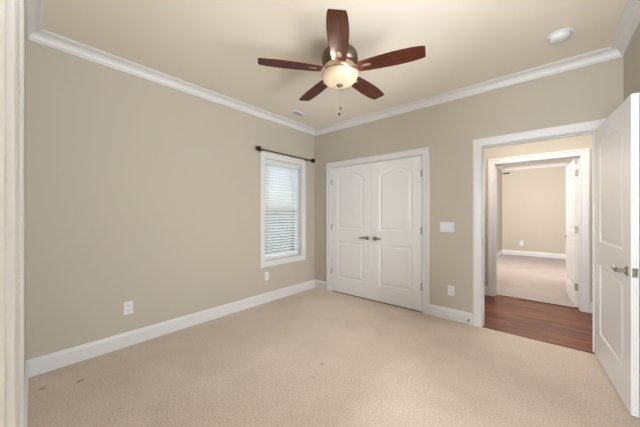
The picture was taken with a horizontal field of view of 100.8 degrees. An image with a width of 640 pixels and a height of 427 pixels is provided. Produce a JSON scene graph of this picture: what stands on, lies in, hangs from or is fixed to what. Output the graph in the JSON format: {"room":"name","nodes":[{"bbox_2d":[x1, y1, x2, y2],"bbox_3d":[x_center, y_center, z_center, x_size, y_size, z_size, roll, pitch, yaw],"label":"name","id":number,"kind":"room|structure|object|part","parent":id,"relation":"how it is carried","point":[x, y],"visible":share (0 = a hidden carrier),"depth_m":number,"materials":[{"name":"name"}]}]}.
{"room":"empty bedroom","nodes":[
{"label":"empty bedroom","id":0,"kind":"room"},
{"bbox_2d":[24,7,25,386],"bbox_3d":[-0.977,-0.084,0.771,3.686,2.721,0.120,0,0,43],"label":"wall","id":1,"kind":"structure","parent":0,"point":[24,7],"depth_m":1.74,"materials":[{"name":"beige paint"}]},
{"bbox_2d":[0,0,23,426],"bbox_3d":[-0.293,0.214,0.157,1.068,2.126,0.143,0,0,43],"label":"door frame","id":2,"kind":"structure","parent":1,"relation":"attached to","point":[14,9],"depth_m":0.50,"materials":[{"name":"white paint"}]},
{"bbox_2d":[24,360,28,426],"bbox_3d":[-1.467,1.210,1.314,2.229,0.135,0.015,0,0,43],"label":"baseboard","id":3,"kind":"structure","parent":1,"relation":"attached to","point":[27,364],"depth_m":1.68,"materials":[{"name":"white paint"}]},
{"bbox_2d":[24,0,43,38],"bbox_3d":[-0.942,-1.403,0.882,3.586,0.082,0.090,0,0,43],"label":"crown molding","id":4,"kind":"structure","parent":1,"relation":"attached to","point":[34,9],"depth_m":1.89,"materials":[{"name":"white paint"}]},
{"bbox_2d":[26,39,314,359],"bbox_3d":[-1.238,-0.084,3.384,0.120,2.721,3.623,0,0,41],"label":"wall","id":5,"kind":"structure","parent":0,"point":[144,192],"depth_m":2.61,"materials":[{"name":"beige paint"}]},
{"bbox_2d":[124,301,132,314],"bbox_3d":[-1.856,0.911,2.565,0.008,0.120,0.076,0,0,41],"label":"electrical outlet","id":6,"kind":"object","parent":5,"relation":"attached to","point":[128,306],"visible":1,"depth_m":2.56,"materials":[{"name":"white plastic"}]},
{"bbox_2d":[27,279,314,376],"bbox_3d":[-1.186,1.210,3.341,0.015,0.135,3.380,0,0,41],"label":"baseboard","id":7,"kind":"structure","parent":5,"relation":"attached to","point":[45,363],"depth_m":2.67,"materials":[{"name":"white paint"}]},
{"bbox_2d":[27,29,314,135],"bbox_3d":[-1.157,-1.403,3.316,0.090,0.082,3.380,0,0,41],"label":"crown molding","id":8,"kind":"structure","parent":5,"relation":"attached to","point":[44,37],"depth_m":2.66,"materials":[{"name":"white paint"}]},
{"bbox_2d":[264,272,268,280],"bbox_3d":[-0.770,0.902,3.830,0.008,0.120,0.076,0,0,41],"label":"electrical outlet","id":9,"kind":"object","parent":5,"relation":"attached to","point":[266,274],"visible":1,"depth_m":3.82,"materials":[{"name":"white plastic"}]},
{"bbox_2d":[265,164,297,257],"bbox_3d":[-0.626,-0.060,4.154,0.045,1.471,0.736,0,0,41],"label":"window","id":10,"kind":"structure","parent":5,"relation":"in","point":[290,252],"depth_m":4.34,"materials":[{"name":"white plastic"}]},
{"bbox_3d":[-0.617,0.287,4.146,0.018,0.726,0.686,0,0,41],"label":"sash","id":11,"kind":"part","parent":10,"relation":"part of","materials":[{"name":"white plastic"}]},
{"bbox_2d":[265,159,299,259],"bbox_3d":[-0.578,-0.062,4.113,0.060,1.467,0.728,0,0,41],"label":"window blind","id":12,"kind":"object","parent":10,"relation":"attached to","point":[271,195],"visible":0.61,"depth_m":4.10,"materials":[{"name":"white plastic"}]},
{"bbox_3d":[-0.582,0.661,4.117,0.048,0.020,0.714,0,0,41],"label":"rail","id":13,"kind":"part","parent":12,"relation":"part of","materials":[{"name":"white plastic"}]},
{"bbox_3d":[-0.617,0.287,4.146,0.004,0.654,0.614,0,0,41],"label":"pane","id":14,"kind":"part","parent":10,"relation":"part of","materials":[{"name":"clear glass"}]},
{"bbox_2d":[260,151,305,267],"bbox_3d":[-0.589,-0.060,4.122,0.143,1.657,0.922,0,0,41],"label":"window frame","id":15,"kind":"structure","parent":5,"relation":"attached to","point":[263,155],"depth_m":4.11,"materials":[{"name":"white paint"}]},
{"bbox_2d":[256,146,314,162],"bbox_3d":[-0.494,-0.897,4.074,0.108,0.069,1.156,0,0,41],"label":"curtain rod","id":16,"kind":"object","parent":5,"relation":"attached to","point":[258,148],"visible":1,"depth_m":3.91,"materials":[{"name":"brown metal"}]},
{"bbox_3d":[-0.479,-0.898,4.061,0.015,0.015,1.070,0,0,41],"label":"rod","id":17,"kind":"part","parent":16,"relation":"part of","materials":[{"name":"brown metal"}]},
{"bbox_2d":[27,254,639,426],"bbox_3d":[2.883,1.302,4.114,5.383,0.050,10.600,0,0,41],"label":"floor","id":18,"kind":"structure","parent":0,"point":[313,357],"depth_m":2.15,"materials":[{"name":"beige carpet"}]},
{"bbox_2d":[498,295,577,308],"bbox_3d":[3.133,1.275,3.871,0.940,0.009,0.020,0,0,41],"label":"threshold","id":19,"kind":"object","parent":18,"relation":"on","point":[498,295],"visible":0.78,"depth_m":3.83,"materials":[{"name":"brown wood"}]},
{"bbox_2d":[482,326,594,353],"bbox_3d":[2.170,1.275,2.704,0.886,0.009,0.020,0,0,41],"label":"threshold","id":20,"kind":"object","parent":18,"relation":"on","point":[482,326],"visible":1,"depth_m":2.66,"materials":[{"name":"brown wood"}]},
{"bbox_2d":[43,0,626,128],"bbox_3d":[-0.268,-1.484,1.095,4.633,0.080,5.713,0,0,41],"label":"ceiling","id":21,"kind":"structure","parent":0,"point":[216,46],"depth_m":2.16,"materials":[{"name":"beige paint"}]},
{"bbox_2d":[288,110,306,116],"bbox_3d":[-0.323,-1.439,3.808,0.140,0.010,0.240,0,0,41],"label":"ceiling vent","id":22,"kind":"object","parent":21,"relation":"in","point":[290,112],"visible":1,"depth_m":3.79,"materials":[{"name":"white plastic"}]},
{"bbox_2d":[258,9,425,115],"bbox_3d":[0.196,-1.129,2.224,1.285,0.630,1.229,0,0,41],"label":"ceiling fan","id":23,"kind":"object","parent":21,"relation":"hanging from","point":[340,61],"visible":1,"depth_m":2.07,"materials":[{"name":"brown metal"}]},
{"bbox_3d":[-0.233,-1.181,2.105,0.510,0.006,0.148,0,9,-12],"label":"blade","id":24,"kind":"part","parent":23,"relation":"part of","materials":[{"name":"brown wood"}]},
{"bbox_3d":[-0.041,-1.181,2.541,0.148,0.006,0.510,-10,5,-30],"label":"blade","id":25,"kind":"part","parent":23,"relation":"part of","materials":[{"name":"brown wood"}]},
{"bbox_3d":[0.123,-1.181,1.788,0.148,0.006,0.510,9,1,6],"label":"blade","id":26,"kind":"part","parent":23,"relation":"part of","materials":[{"name":"brown wood"}]},
{"bbox_3d":[0.163,-1.109,2.191,0.306,0.083,0.306,0,0,41],"label":"lamp shade","id":27,"kind":"part","parent":23,"relation":"part of","materials":[{"name":"beige glass"}]},
{"bbox_3d":[0.433,-1.181,2.493,0.148,0.006,0.510,-12,-8,41],"label":"blade","id":28,"kind":"part","parent":23,"relation":"part of","materials":[{"name":"brown wood"}]},
{"bbox_3d":[0.534,-1.181,2.028,0.510,0.006,0.148,0,-9,24],"label":"blade","id":29,"kind":"part","parent":23,"relation":"part of","materials":[{"name":"brown wood"}]},
{"bbox_2d":[547,28,572,43],"bbox_3d":[1.932,-1.421,2.137,0.156,0.047,0.156,0,0,41],"label":"smoke detector","id":30,"kind":"object","parent":21,"relation":"attached to","point":[559,36],"visible":1,"depth_m":2.10,"materials":[{"name":"white plastic"}]},
{"bbox_2d":[315,57,623,312],"bbox_3d":[1.353,-0.084,3.468,3.704,2.721,0.120,0,0,41],"label":"wall","id":31,"kind":"structure","parent":0,"point":[449,129],"depth_m":3.15,"materials":[{"name":"beige paint"}]},
{"bbox_2d":[315,279,325,289],"bbox_3d":[0.007,1.210,4.534,0.271,0.135,0.015,0,0,41],"label":"baseboard","id":32,"kind":"structure","parent":31,"relation":"attached to","point":[320,284],"depth_m":4.52,"materials":[{"name":"white paint"}]},
{"bbox_2d":[331,163,370,298],"bbox_3d":[0.460,0.256,4.145,0.750,2.018,0.097,0,0,41],"label":"door","id":33,"kind":"structure","parent":31,"relation":"in","point":[350,185],"depth_m":4.14,"materials":[{"name":"white paint"}]},
{"bbox_2d":[326,147,428,314],"bbox_3d":[0.783,0.214,3.942,1.679,2.126,0.143,0,0,41],"label":"door frame","id":34,"kind":"structure","parent":31,"relation":"attached to","point":[424,152],"depth_m":3.47,"materials":[{"name":"white paint"}]},
{"bbox_2d":[371,156,421,311],"bbox_3d":[1.032,0.256,3.655,0.750,2.018,0.097,0,0,41],"label":"door","id":35,"kind":"structure","parent":31,"relation":"in","point":[396,185],"depth_m":3.65,"materials":[{"name":"white paint"}]},
{"bbox_2d":[440,222,453,231],"bbox_3d":[1.543,0.162,3.219,0.162,0.120,0.010,0,0,41],"label":"light switch","id":36,"kind":"object","parent":31,"relation":"attached to","point":[444,226],"visible":1,"depth_m":3.22,"materials":[{"name":"white plastic"}]},
{"bbox_2d":[429,304,472,324],"bbox_3d":[1.567,1.210,3.195,0.487,0.135,0.015,0,0,41],"label":"baseboard","id":37,"kind":"structure","parent":31,"relation":"attached to","point":[434,310],"depth_m":3.18,"materials":[{"name":"white paint"}]},
{"bbox_2d":[448,285,454,295],"bbox_3d":[1.579,0.923,3.190,0.076,0.120,0.008,0,0,41],"label":"electrical outlet","id":38,"kind":"object","parent":31,"relation":"attached to","point":[451,289],"visible":1,"depth_m":3.19,"materials":[{"name":"white plastic"}]},
{"bbox_2d":[315,47,621,135],"bbox_3d":[1.240,-1.403,3.427,3.584,0.082,0.090,0,0,41],"label":"crown molding","id":39,"kind":"structure","parent":31,"relation":"attached to","point":[608,53],"depth_m":2.90,"materials":[{"name":"white paint"}]},
{"bbox_2d":[473,118,606,351],"bbox_3d":[2.194,0.214,2.732,1.070,2.126,0.143,0,0,41],"label":"door frame","id":40,"kind":"structure","parent":31,"relation":"attached to","point":[593,124],"depth_m":2.97,"materials":[{"name":"white paint"}]},
{"bbox_2d":[595,93,639,416],"bbox_3d":[2.228,0.256,2.012,0.159,2.018,0.904,0,0,36],"label":"door","id":41,"kind":"structure","parent":31,"relation":"in","point":[617,270],"depth_m":1.85,"materials":[{"name":"white paint"}]},
{"bbox_3d":[1.996,0.367,1.782,0.054,0.033,0.134,0,0,36],"label":"handle","id":42,"kind":"part","parent":41,"relation":"part of","materials":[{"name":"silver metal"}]},
{"bbox_3d":[1.967,0.370,1.653,0.025,0.058,0.002,0,0,36],"label":"latch plate","id":43,"kind":"part","parent":41,"relation":"part of","materials":[{"name":"silver metal"}]},
{"bbox_2d":[497,167,501,252],"bbox_3d":[4.080,-0.084,6.506,0.080,2.721,5.209,0,0,41],"label":"wall","id":44,"kind":"structure","parent":0,"point":[499,172],"depth_m":8.03,"materials":[{"name":"beige paint"}]},
{"bbox_2d":[497,250,565,258],"bbox_3d":[4.703,1.210,5.972,1.560,0.135,5.210,0,0,41],"label":"baseboard","id":45,"kind":"structure","parent":44,"relation":"attached to","point":[510,252],"depth_m":7.92,"materials":[{"name":"white paint"}]},
{"bbox_2d":[497,159,570,170],"bbox_3d":[4.703,-1.403,5.972,1.560,0.082,5.210,0,0,41],"label":"crown molding","id":46,"kind":"structure","parent":44,"relation":"attached to","point":[567,161],"depth_m":7.85,"materials":[{"name":"white paint"}]},
{"bbox_2d":[504,160,564,167],"bbox_3d":[4.147,-1.484,6.476,3.460,0.080,5.369,0,0,41],"label":"ceiling","id":47,"kind":"structure","parent":0,"point":[556,161],"depth_m":7.60,"materials":[{"name":"beige paint"}]},
{"bbox_2d":[502,165,567,253],"bbox_3d":[6.426,-0.084,7.979,1.760,2.721,0.080,0,0,41],"label":"wall","id":48,"kind":"structure","parent":0,"point":[533,200],"depth_m":7.93,"materials":[{"name":"beige paint"}]},
{"bbox_2d":[484,134,591,301],"bbox_3d":[3.059,-0.084,3.872,4.800,2.721,0.120,0,0,41],"label":"wall","id":49,"kind":"structure","parent":0,"point":[582,141],"depth_m":3.80,"materials":[{"name":"beige paint"}]},
{"bbox_2d":[484,286,487,294],"bbox_3d":[2.558,1.210,4.212,0.196,0.135,0.015,0,0,41],"label":"baseboard","id":50,"kind":"structure","parent":49,"relation":"attached to","point":[485,287],"depth_m":4.17,"materials":[{"name":"white paint"}]},
{"bbox_2d":[488,148,589,312],"bbox_3d":[3.095,0.214,3.826,1.124,2.126,0.143,0,0,41],"label":"door frame","id":51,"kind":"structure","parent":49,"relation":"attached to","point":[584,153],"depth_m":3.55,"materials":[{"name":"white paint"}]},
{"bbox_2d":[561,158,577,306],"bbox_3d":[3.740,0.256,3.940,0.159,2.018,0.871,0,0,37],"label":"door","id":52,"kind":"structure","parent":49,"relation":"in","point":[571,236],"depth_m":3.77,"materials":[{"name":"white paint"}]},
{"bbox_2d":[624,24,639,372],"bbox_3d":[1.485,-0.084,0.869,0.120,2.721,3.653,0,0,41],"label":"wall","id":53,"kind":"structure","parent":0,"point":[632,55],"depth_m":1.98,"materials":[{"name":"beige paint"}]},
{"bbox_2d":[610,0,639,56],"bbox_3d":[1.454,-1.403,0.994,0.090,0.082,3.505,0,0,41],"label":"crown molding","id":54,"kind":"structure","parent":53,"relation":"attached to","point":[629,22],"depth_m":1.99,"materials":[{"name":"white paint"}]},
{"label":"outside","id":55,"kind":"structure","parent":0,"visible":0},
{"bbox_2d":[265,223,336,291],"bbox_3d":[-14.796,1.777,15.991,36.717,0.200,55.000,0,0,41],"label":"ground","id":56,"kind":"structure","parent":55,"point":[265,223],"depth_m":17.31,"materials":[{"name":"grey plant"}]}
]}

